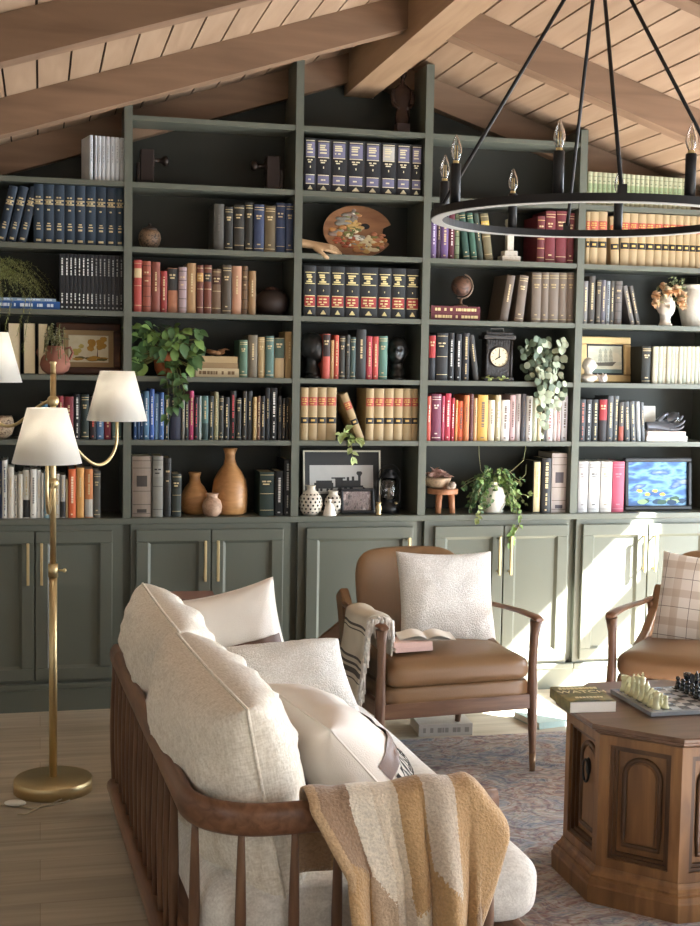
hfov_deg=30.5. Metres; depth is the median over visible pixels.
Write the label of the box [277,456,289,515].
book
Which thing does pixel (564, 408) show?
book
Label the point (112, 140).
book
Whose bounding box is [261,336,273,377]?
book
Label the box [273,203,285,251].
book
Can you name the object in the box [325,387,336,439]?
book
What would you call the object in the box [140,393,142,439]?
book
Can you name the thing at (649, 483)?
framed painting
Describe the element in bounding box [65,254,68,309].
book
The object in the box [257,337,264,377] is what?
book
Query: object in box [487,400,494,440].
book
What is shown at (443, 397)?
book
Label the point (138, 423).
book
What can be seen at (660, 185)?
book
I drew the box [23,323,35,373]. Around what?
book
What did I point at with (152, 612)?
cushion
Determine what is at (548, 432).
book
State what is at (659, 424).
sculpture
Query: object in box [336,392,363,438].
book
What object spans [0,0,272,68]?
ceiling beam
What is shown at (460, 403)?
book
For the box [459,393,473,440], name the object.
book
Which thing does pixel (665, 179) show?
book
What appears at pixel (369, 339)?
book
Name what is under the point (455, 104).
ceiling beam
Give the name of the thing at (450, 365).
book
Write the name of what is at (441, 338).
book
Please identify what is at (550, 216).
book
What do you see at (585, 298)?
book
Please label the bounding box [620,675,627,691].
chess rook
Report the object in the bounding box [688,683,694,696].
pawn
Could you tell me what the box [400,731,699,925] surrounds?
rug
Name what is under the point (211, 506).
pot
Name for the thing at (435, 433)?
book
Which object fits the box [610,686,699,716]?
board
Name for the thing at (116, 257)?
book
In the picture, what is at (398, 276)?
book
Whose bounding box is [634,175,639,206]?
book
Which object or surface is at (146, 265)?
book
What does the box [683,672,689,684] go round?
chess rook
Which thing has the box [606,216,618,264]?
book
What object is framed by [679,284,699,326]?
stone vase
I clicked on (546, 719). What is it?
book
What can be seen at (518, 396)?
book
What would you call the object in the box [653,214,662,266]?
book
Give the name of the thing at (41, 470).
book
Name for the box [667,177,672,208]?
book
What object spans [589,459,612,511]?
book
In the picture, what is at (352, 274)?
book
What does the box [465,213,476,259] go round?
book
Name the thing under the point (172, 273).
book
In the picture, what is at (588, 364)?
bust
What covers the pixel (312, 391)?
book
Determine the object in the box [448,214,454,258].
book
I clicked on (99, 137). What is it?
book
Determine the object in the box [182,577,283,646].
throw pillow
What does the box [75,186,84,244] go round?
book
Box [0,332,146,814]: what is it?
floor lamp
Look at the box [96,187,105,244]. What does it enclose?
book
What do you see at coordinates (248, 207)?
book
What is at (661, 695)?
pawn
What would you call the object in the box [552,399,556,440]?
book
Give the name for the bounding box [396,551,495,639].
throw pillow
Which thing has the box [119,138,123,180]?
book
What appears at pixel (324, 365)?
book
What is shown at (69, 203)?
book
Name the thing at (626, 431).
book
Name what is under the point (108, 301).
book
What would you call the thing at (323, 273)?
book
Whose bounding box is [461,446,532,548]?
ivy
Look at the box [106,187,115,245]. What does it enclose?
book
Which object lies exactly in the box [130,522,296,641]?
base cabinet
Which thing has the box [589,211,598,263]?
book
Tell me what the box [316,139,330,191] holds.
book
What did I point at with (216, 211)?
book
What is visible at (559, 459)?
book
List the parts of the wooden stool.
leg, seat, leg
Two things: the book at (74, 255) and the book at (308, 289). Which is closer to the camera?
the book at (74, 255)
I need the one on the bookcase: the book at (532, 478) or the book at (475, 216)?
the book at (475, 216)
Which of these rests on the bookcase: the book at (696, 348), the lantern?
the book at (696, 348)
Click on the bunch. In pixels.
(667, 290)
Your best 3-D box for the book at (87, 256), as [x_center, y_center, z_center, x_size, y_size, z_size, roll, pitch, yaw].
[-1.263,-0.861,6.175,0.018,0.262,0.222,0,4,-14]
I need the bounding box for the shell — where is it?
[447,481,455,488]
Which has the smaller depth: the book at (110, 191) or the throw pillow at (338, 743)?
the throw pillow at (338, 743)
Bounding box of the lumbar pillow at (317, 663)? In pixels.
[225,638,359,711]
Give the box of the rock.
[597,373,607,382]
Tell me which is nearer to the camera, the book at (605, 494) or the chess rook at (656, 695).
the chess rook at (656, 695)
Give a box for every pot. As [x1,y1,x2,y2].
[138,223,160,246]
[154,352,174,375]
[202,493,221,516]
[256,287,288,314]
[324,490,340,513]
[478,482,505,512]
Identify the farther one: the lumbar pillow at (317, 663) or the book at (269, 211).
the book at (269, 211)
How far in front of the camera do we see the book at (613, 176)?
6.64 m
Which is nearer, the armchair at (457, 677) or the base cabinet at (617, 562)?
the armchair at (457, 677)
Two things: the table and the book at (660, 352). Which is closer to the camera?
the table
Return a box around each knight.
[624,676,630,693]
[647,688,654,706]
[688,673,693,687]
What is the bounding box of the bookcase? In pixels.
[0,60,699,517]
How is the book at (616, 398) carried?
on the bookcase
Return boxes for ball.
[667,412,680,424]
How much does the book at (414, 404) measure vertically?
0.263 m
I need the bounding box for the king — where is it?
[637,672,645,701]
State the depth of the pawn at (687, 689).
4.31 m
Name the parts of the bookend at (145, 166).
plate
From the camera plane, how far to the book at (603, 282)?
6.69 m
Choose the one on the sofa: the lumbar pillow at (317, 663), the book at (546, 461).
the lumbar pillow at (317, 663)
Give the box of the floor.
[0,689,566,925]
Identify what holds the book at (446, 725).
on the floor
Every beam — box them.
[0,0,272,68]
[0,0,407,138]
[0,53,348,174]
[344,0,496,97]
[382,69,699,209]
[446,13,699,149]
[662,0,699,17]
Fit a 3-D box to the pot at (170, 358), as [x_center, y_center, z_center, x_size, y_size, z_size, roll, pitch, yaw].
[-0.898,-0.480,6.245,0.110,0.115,0.110,0,4,-14]
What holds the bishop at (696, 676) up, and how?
on the board
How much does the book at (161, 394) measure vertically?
0.227 m
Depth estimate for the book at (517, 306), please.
6.58 m
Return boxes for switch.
[4,799,25,805]
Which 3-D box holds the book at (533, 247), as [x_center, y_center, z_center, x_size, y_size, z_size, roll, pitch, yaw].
[0.956,-1.152,6.672,0.040,0.236,0.201,0,4,-14]
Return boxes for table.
[551,679,699,923]
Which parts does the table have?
frame, panel moulding, ring pull, arched panel, frame, panel moulding, arched panel, frame, panel moulding, arched panel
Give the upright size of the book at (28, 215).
0.264 m
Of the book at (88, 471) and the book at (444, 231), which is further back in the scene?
the book at (444, 231)
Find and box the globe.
[451,274,473,306]
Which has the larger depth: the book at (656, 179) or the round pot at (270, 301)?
the book at (656, 179)
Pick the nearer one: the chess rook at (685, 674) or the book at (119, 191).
the chess rook at (685, 674)
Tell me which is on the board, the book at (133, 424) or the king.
the king
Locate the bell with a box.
[323,499,336,515]
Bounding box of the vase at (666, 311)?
[656,295,674,325]
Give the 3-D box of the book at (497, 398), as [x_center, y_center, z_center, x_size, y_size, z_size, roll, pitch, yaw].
[0.741,-0.238,6.685,0.029,0.235,0.178,0,4,-14]
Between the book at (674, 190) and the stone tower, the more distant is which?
the book at (674, 190)
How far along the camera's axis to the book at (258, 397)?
6.31 m
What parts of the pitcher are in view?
handle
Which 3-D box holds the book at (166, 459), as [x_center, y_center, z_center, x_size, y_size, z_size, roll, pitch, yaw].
[-0.906,0.111,6.327,0.033,0.285,0.197,0,4,-14]
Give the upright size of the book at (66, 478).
0.184 m
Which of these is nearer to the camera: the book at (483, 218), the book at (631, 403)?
the book at (483, 218)
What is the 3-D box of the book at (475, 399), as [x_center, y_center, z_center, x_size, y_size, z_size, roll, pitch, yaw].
[0.620,-0.230,6.667,0.018,0.218,0.192,0,4,-14]
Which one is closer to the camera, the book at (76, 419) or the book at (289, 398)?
the book at (76, 419)
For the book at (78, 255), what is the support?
on the bookcase
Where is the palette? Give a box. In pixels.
[323,206,390,255]
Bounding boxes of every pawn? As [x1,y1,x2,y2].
[659,693,662,705]
[661,695,668,708]
[674,676,680,688]
[679,678,684,691]
[683,681,689,693]
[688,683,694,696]
[693,686,699,698]
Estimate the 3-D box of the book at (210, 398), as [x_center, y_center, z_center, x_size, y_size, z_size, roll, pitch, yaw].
[-0.695,-0.226,6.344,0.021,0.213,0.176,0,4,-14]
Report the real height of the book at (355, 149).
0.255 m
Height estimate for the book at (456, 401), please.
0.207 m
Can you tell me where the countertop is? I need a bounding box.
[0,506,699,525]
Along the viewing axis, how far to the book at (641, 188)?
6.68 m
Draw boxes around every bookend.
[136,149,168,182]
[250,156,282,188]
[301,332,322,377]
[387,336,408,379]
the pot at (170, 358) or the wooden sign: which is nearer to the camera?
the wooden sign
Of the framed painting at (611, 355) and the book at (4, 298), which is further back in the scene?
the framed painting at (611, 355)
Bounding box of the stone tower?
[498,219,520,260]
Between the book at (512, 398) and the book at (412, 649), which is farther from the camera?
the book at (512, 398)
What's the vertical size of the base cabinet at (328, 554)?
0.892 m
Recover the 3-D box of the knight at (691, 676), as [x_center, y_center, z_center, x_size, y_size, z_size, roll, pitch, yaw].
[1.157,0.741,4.355,0.030,0.059,0.029,0,4,-14]
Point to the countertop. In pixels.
(461, 514)
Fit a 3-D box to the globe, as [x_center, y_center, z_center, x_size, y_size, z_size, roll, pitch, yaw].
[0.568,-0.882,6.567,0.104,0.167,0.104,3,5,27]
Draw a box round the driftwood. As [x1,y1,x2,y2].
[206,348,227,355]
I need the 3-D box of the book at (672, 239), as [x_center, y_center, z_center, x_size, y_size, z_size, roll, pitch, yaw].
[1.671,-1.171,6.844,0.038,0.272,0.207,0,4,-14]
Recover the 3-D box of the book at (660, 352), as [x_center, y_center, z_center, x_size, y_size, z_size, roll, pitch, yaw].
[1.622,-0.523,6.867,0.025,0.195,0.165,0,4,-14]
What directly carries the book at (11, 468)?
on the countertop
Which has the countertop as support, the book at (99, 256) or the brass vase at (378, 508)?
the brass vase at (378, 508)
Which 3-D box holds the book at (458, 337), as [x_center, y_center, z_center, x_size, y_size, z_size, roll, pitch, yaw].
[0.529,-0.543,6.613,0.031,0.236,0.195,0,4,-14]
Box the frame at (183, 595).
[170,591,213,600]
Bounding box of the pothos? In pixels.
[122,321,207,426]
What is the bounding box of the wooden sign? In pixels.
[318,621,340,647]
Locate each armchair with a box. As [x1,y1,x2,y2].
[336,546,543,770]
[605,550,699,681]
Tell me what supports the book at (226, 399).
on the bookcase
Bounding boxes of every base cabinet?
[0,524,129,713]
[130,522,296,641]
[295,521,422,691]
[422,519,573,689]
[565,518,699,685]
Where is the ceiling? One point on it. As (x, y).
(675, 31)
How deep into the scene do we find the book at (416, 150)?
6.39 m
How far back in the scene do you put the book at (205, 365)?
6.24 m
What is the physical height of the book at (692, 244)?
0.272 m
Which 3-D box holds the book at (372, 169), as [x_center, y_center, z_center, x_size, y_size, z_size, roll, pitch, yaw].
[0.087,-1.463,6.449,0.080,0.255,0.227,0,4,-14]
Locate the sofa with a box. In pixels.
[106,644,536,925]
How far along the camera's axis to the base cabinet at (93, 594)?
6.11 m
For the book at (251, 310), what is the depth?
6.25 m
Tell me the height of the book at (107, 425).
0.198 m
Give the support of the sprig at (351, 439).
on the bookcase
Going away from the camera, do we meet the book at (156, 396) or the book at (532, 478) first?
the book at (156, 396)
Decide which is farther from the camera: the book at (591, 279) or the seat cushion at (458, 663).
the book at (591, 279)
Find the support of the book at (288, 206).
on the bookcase
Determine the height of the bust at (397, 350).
0.221 m
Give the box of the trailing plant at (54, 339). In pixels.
[44,323,69,363]
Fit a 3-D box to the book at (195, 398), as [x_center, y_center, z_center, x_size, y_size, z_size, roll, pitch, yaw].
[-0.767,-0.223,6.326,0.017,0.207,0.181,0,4,-14]
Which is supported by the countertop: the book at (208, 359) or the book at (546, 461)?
the book at (546, 461)
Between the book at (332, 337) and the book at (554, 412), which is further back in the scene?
the book at (554, 412)
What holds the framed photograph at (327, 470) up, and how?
on the countertop
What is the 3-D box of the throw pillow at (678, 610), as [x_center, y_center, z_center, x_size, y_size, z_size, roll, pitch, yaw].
[1.532,0.603,5.577,0.428,0.405,0.186,3,5,20]
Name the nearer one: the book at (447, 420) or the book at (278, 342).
the book at (278, 342)
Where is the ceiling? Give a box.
[0,0,699,190]
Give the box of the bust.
[581,358,596,382]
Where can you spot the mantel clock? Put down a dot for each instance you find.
(497, 347)
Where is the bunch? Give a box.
[651,276,687,309]
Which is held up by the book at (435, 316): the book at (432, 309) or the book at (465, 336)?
the book at (432, 309)
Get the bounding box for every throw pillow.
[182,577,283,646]
[267,683,413,784]
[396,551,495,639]
[651,551,699,639]
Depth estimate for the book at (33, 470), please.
6.08 m
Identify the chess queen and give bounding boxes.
[633,674,640,698]
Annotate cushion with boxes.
[118,582,215,696]
[146,629,306,899]
[178,705,536,925]
[367,636,527,687]
[617,635,699,680]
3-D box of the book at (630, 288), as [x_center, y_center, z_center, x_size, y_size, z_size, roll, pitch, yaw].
[1.472,-0.831,6.811,0.068,0.204,0.174,0,4,-14]
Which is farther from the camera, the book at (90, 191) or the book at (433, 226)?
the book at (433, 226)
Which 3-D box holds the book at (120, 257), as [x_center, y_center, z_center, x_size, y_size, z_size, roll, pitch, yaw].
[-1.111,-0.861,6.211,0.018,0.262,0.222,0,4,-14]
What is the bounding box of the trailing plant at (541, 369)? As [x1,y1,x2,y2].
[518,336,568,440]
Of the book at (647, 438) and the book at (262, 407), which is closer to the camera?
the book at (262, 407)
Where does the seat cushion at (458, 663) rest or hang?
on the armchair at (457, 677)
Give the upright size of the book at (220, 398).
0.214 m
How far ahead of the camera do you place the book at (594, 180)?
6.62 m
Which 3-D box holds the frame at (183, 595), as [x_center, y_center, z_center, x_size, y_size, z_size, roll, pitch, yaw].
[-0.717,0.587,5.600,0.250,0.022,0.200,0,4,-11]
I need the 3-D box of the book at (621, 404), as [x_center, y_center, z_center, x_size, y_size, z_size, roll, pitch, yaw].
[1.408,-0.224,6.843,0.027,0.206,0.177,0,4,-14]
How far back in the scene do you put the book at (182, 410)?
6.22 m
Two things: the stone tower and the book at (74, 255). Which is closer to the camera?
the book at (74, 255)
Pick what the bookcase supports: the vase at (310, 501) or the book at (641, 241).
the book at (641, 241)
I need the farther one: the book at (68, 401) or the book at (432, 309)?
the book at (432, 309)
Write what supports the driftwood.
on the book at (208, 359)
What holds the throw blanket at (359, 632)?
on the armchair at (457, 677)
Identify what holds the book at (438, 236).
on the bookcase
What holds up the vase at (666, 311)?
on the bookcase
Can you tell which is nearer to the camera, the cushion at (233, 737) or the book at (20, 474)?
the cushion at (233, 737)
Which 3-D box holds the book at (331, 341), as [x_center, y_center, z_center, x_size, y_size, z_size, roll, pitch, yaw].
[-0.109,-0.520,6.460,0.016,0.191,0.184,0,4,-14]
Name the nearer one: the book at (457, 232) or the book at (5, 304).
the book at (5, 304)
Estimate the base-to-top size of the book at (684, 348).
0.198 m
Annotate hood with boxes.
[382,469,396,478]
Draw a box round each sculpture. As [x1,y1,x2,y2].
[302,239,341,258]
[644,412,684,430]
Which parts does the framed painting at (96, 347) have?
frame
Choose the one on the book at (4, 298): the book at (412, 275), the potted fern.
the potted fern
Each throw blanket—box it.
[299,771,509,925]
[340,603,394,706]
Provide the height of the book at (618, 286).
0.226 m
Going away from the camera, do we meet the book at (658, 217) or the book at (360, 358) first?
the book at (360, 358)
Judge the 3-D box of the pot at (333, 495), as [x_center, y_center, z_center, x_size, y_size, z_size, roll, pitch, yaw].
[-0.085,0.197,6.506,0.092,0.115,0.092,0,4,-14]
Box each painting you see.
[56,322,120,374]
[581,336,630,382]
[623,458,691,509]
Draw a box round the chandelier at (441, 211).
[430,0,699,237]
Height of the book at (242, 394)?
0.240 m
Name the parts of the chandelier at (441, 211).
bulb, bulb, rod, bulb, bulb, rod, rod, bulb, rod, bulb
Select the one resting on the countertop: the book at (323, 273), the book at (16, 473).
the book at (16, 473)
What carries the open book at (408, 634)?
on the book at (397, 643)
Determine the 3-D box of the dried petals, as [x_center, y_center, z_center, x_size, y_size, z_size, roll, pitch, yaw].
[0.459,0.049,6.610,0.142,0.056,0.143,0,4,-14]
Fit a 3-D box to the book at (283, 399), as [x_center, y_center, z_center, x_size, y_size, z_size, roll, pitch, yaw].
[-0.347,-0.223,6.428,0.014,0.207,0.181,0,4,-14]
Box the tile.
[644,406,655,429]
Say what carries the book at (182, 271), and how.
on the bookcase
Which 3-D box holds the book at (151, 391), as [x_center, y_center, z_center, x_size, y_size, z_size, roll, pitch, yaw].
[-0.974,-0.241,6.273,0.022,0.243,0.179,0,4,-14]
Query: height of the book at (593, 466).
0.267 m
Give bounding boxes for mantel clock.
[478,328,515,380]
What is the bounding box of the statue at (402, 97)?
[390,71,414,131]
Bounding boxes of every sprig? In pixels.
[335,425,364,464]
[481,375,508,380]
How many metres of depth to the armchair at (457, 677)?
5.23 m
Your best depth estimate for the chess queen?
4.23 m
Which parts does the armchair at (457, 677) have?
leg, arm, rail, leg, backrest, rail, leg, arm, leg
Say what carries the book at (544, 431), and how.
on the bookcase
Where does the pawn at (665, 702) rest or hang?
on the board
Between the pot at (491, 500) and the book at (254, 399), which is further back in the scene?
the pot at (491, 500)
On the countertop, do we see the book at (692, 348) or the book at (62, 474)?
the book at (62, 474)
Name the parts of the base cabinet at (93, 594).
door, handle, handle, door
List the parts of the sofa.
arm post, rail, rail, arm post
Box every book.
[0,185,17,241]
[0,297,55,301]
[0,300,59,309]
[0,458,2,517]
[2,457,7,517]
[7,185,28,241]
[8,323,20,373]
[8,464,14,517]
[14,472,17,517]
[17,186,33,241]
[18,471,22,517]
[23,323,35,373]
[23,467,29,517]
[30,466,36,517]
[34,184,42,242]
[37,467,40,517]
[38,323,47,373]
[41,470,42,517]
[44,184,53,242]
[44,469,48,517]
[54,185,64,243]
[56,471,59,517]
[58,395,62,407]
[59,254,64,309]
[60,472,64,517]
[63,396,73,427]
[64,185,74,243]
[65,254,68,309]
[65,476,67,517]
[68,466,75,517]
[69,254,72,309]
[73,254,76,309]
[73,393,79,438]
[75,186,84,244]
[75,464,83,517]
[77,254,80,309]
[80,394,88,438]
[81,135,92,179]
[81,254,85,309]
[84,466,92,517]
[85,186,95,244]
[86,254,89,309]
[89,396,95,438]
[90,255,93,309]
[93,135,96,179]
[93,468,100,517]
[94,255,97,310]
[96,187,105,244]
[96,421,103,438]
[97,136,100,179]
[98,255,101,310]
[101,136,104,179]
[102,255,106,310]
[104,422,110,438]
[105,137,109,180]
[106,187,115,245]
[106,255,110,310]
[110,137,114,180]
[111,255,114,310]
[111,422,120,439]
[114,137,118,180]
[115,255,118,310]
[116,188,123,245]
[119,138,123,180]
[119,256,122,310]
[131,422,136,439]
[131,453,151,516]
[132,260,141,311]
[137,422,139,439]
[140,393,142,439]
[141,390,148,439]
[142,261,150,311]
[147,388,153,439]
[150,453,162,516]
[151,262,159,311]
[154,393,158,439]
[156,392,163,439]
[160,271,166,311]
[163,455,170,516]
[164,268,177,312]
[164,393,168,439]
[167,393,180,439]
[171,471,180,516]
[178,267,186,312]
[181,398,184,439]
[183,263,195,312]
[184,400,188,439]
[186,390,193,439]
[194,368,238,376]
[194,396,197,439]
[195,395,201,439]
[196,265,202,312]
[199,395,207,439]
[202,356,237,362]
[202,363,237,368]
[203,265,211,313]
[206,395,213,439]
[208,204,223,249]
[210,391,218,439]
[211,269,221,313]
[217,265,231,313]
[218,395,223,439]
[223,396,229,439]
[224,207,232,249]
[225,390,235,439]
[231,266,241,313]
[232,205,243,250]
[234,340,247,376]
[236,397,240,439]
[238,390,246,439]
[241,266,247,314]
[243,202,252,250]
[243,335,257,377]
[243,390,251,439]
[247,271,255,314]
[252,395,260,439]
[252,396,256,439]
[253,204,263,251]
[254,469,273,515]
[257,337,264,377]
[257,395,264,439]
[260,387,269,439]
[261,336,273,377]
[264,206,275,251]
[265,387,277,439]
[269,468,282,515]
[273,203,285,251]
[274,338,283,377]
[277,395,281,439]
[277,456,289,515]
[279,332,291,377]
[281,398,284,439]
[282,396,288,439]
[285,203,292,252]
[288,398,290,439]
[299,387,307,439]
[301,265,315,315]
[303,138,315,190]
[307,387,317,439]
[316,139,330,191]
[316,266,330,316]
[316,387,326,439]
[318,334,329,378]
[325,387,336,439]
[330,140,346,191]
[330,266,344,316]
[330,335,338,378]
[330,340,333,378]
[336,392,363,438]
[338,336,345,378]
[341,335,349,378]
[344,267,359,317]
[346,141,364,192]
[348,329,365,378]
[349,337,355,378]
[356,388,373,440]
[359,267,377,317]
[364,142,380,193]
[365,336,372,378]
[372,337,378,378]
[373,336,387,379]
[373,388,383,440]
[377,268,391,317]
[380,143,396,194]
[382,388,393,440]
[391,268,405,318]
[392,388,402,440]
[392,637,432,647]
[392,646,432,652]
[395,628,455,639]
[396,144,410,195]
[401,388,411,440]
[405,269,419,318]
[409,714,472,736]
[410,145,421,195]
[410,388,417,440]
[427,396,430,440]
[428,335,435,379]
[428,393,441,440]
[429,305,479,313]
[429,313,479,320]
[429,333,447,379]
[431,222,436,257]
[435,393,450,440]
[436,225,440,257]
[440,227,448,258]
[441,396,444,440]
[447,333,454,380]
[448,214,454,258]
[450,398,454,440]
[453,334,461,380]
[454,214,459,258]
[454,394,469,440]
[454,400,457,440]
[456,333,469,380]
[457,212,469,258]
[457,401,463,440]
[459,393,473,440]
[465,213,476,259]
[468,335,478,380]
[473,213,482,259]
[473,398,477,440]
[474,394,487,440]
[479,213,492,259]
[485,394,500,440]
[487,275,514,320]
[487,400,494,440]
[499,394,515,440]
[500,399,509,440]
[505,393,520,440]
[508,275,528,321]
[512,393,525,440]
[513,708,566,728]
[519,458,541,512]
[521,272,541,321]
[523,216,544,261]
[525,396,532,440]
[529,456,551,512]
[532,211,555,262]
[532,398,537,440]
[533,397,541,440]
[534,397,545,440]
[538,451,566,512]
[540,272,548,322]
[546,399,552,440]
[548,272,558,322]
[550,686,615,712]
[552,395,567,440]
[552,397,560,440]
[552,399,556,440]
[555,211,566,262]
[558,272,567,322]
[566,213,574,262]
[566,273,573,322]
[577,460,587,511]
[578,459,600,511]
[579,399,585,440]
[583,281,587,323]
[584,212,590,263]
[584,276,595,323]
[584,399,591,440]
[586,171,592,204]
[586,398,606,440]
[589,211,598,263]
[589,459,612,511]
[590,399,598,440]
[592,172,596,204]
[594,280,600,323]
[594,395,613,440]
[596,172,601,204]
[597,211,607,264]
[597,459,624,511]
[600,280,605,323]
[601,173,606,204]
[604,395,618,440]
[605,281,609,323]
[606,173,611,205]
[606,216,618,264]
[608,213,629,265]
[609,281,614,323]
[611,173,615,205]
[613,281,622,323]
[618,402,623,440]
[619,401,629,440]
[620,400,635,440]
[621,285,633,324]
[622,174,625,205]
[625,174,629,206]
[625,400,640,440]
[627,286,639,324]
[628,213,637,265]
[629,175,634,206]
[630,346,651,383]
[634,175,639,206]
[636,214,646,265]
[639,175,644,206]
[640,402,644,440]
[644,176,648,206]
[644,430,685,435]
[645,214,654,265]
[645,436,687,441]
[648,176,653,207]
[651,347,658,383]
[653,176,658,207]
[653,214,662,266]
[657,347,662,383]
[658,177,662,207]
[661,215,669,266]
[662,177,667,207]
[662,347,666,383]
[666,347,670,383]
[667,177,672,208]
[668,215,676,266]
[670,347,674,383]
[672,178,677,208]
[674,347,678,383]
[675,215,683,267]
[676,178,681,208]
[678,347,682,383]
[681,178,685,208]
[682,216,689,267]
[682,347,686,383]
[686,347,690,383]
[689,216,696,267]
[690,347,694,383]
[694,347,698,383]
[695,216,699,267]
[698,347,699,383]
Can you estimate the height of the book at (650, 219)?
0.272 m
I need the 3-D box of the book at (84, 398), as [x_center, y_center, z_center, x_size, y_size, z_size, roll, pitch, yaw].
[-1.283,-0.226,6.210,0.036,0.213,0.203,0,4,-14]
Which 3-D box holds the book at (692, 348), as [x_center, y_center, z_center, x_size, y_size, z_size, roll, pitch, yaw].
[1.804,-0.525,6.913,0.022,0.199,0.164,0,4,-14]
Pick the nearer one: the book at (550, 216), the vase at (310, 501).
the vase at (310, 501)
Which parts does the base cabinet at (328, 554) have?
door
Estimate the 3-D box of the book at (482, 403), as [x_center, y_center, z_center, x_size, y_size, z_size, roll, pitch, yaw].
[0.658,-0.238,6.672,0.054,0.234,0.195,0,4,-14]
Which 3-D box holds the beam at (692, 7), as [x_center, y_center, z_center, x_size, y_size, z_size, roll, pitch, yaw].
[1.985,-1.373,4.646,2.720,1.028,0.090,0,4,-14]
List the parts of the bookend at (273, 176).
plate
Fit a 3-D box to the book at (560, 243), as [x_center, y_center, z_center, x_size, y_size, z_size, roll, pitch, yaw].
[1.065,-1.167,6.691,0.059,0.266,0.193,0,4,-14]
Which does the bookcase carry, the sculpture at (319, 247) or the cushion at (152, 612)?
the sculpture at (319, 247)
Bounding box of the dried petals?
[426,467,453,477]
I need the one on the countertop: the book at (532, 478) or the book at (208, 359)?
the book at (532, 478)
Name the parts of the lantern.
tank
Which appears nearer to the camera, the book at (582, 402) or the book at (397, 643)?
the book at (397, 643)
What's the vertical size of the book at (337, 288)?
0.248 m
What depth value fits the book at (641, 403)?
6.80 m
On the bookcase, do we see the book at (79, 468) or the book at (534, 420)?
the book at (534, 420)
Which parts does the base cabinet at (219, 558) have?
door, handle, handle, door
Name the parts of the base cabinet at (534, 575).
door, handle, handle, door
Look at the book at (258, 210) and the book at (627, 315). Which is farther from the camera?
the book at (627, 315)
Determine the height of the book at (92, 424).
0.202 m
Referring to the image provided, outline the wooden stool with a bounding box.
[427,487,457,513]
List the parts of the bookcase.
shelf, shelf, shelf, shelf, shelf, shelf, shelf, shelf, shelf, shelf, shelf, shelf, shelf, shelf, shelf, shelf, shelf, shelf, shelf, shelf, shelf, shelf, shelf, shelf, shelf, shelf, shelf, shelf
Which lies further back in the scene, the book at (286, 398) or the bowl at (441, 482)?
the bowl at (441, 482)
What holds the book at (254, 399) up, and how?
on the bookcase
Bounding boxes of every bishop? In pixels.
[628,674,635,696]
[642,681,649,704]
[694,671,698,690]
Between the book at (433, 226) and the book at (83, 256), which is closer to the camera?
the book at (83, 256)
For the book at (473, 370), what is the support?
on the bookcase
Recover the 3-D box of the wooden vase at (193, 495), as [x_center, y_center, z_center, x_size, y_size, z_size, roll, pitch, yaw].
[-0.772,0.148,6.388,0.148,0.206,0.147,0,4,-14]
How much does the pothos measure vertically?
0.506 m
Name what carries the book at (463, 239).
on the bookcase
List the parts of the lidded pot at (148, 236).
lid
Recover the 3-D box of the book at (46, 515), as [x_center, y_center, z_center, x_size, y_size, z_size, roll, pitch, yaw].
[-1.462,0.145,6.189,0.022,0.219,0.192,0,4,-14]
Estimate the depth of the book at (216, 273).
6.22 m
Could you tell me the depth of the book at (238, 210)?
6.22 m
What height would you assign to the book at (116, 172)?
0.205 m
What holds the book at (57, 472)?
on the countertop
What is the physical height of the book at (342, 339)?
0.212 m
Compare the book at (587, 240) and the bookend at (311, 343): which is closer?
the bookend at (311, 343)
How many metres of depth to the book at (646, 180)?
6.69 m
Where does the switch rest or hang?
attached to the floor lamp at (46, 438)
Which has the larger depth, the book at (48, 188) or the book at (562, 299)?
the book at (562, 299)
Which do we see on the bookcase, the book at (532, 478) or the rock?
the rock
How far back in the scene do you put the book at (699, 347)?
6.85 m
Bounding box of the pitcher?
[36,346,73,374]
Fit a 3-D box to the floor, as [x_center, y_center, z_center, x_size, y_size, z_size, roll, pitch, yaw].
[0.369,1.488,2.953,6.700,0.060,7.720,0,4,-14]
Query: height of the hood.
0.049 m
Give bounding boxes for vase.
[181,472,206,514]
[212,448,246,514]
[299,485,322,515]
[375,502,381,514]
[656,295,674,325]
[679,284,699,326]
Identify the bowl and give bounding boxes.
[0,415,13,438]
[426,476,450,488]
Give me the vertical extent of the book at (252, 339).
0.207 m
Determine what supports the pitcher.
on the bookcase
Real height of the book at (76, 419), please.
0.215 m
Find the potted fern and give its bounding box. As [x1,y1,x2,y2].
[0,256,56,348]
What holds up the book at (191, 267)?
on the bookcase
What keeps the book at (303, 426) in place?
on the bookcase
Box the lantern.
[377,464,400,513]
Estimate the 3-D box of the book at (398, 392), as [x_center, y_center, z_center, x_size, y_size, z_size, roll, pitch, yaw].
[0.219,-0.251,6.568,0.047,0.262,0.207,0,4,-14]
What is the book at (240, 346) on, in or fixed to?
on the bookcase
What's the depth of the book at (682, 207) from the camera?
6.74 m
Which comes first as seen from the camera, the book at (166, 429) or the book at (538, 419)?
the book at (166, 429)
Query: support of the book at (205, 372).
on the bookcase
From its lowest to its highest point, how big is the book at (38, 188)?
0.274 m
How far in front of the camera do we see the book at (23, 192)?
5.97 m
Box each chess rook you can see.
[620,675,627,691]
[651,692,660,709]
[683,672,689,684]
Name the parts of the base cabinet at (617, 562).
door, handle, handle, door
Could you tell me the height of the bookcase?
2.304 m
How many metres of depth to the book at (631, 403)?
6.77 m
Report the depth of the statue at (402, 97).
6.41 m
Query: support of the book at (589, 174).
on the bookcase
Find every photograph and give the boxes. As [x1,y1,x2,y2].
[302,450,380,511]
[340,488,374,513]
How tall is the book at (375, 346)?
0.213 m
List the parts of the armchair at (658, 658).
leg, arm, leg, backrest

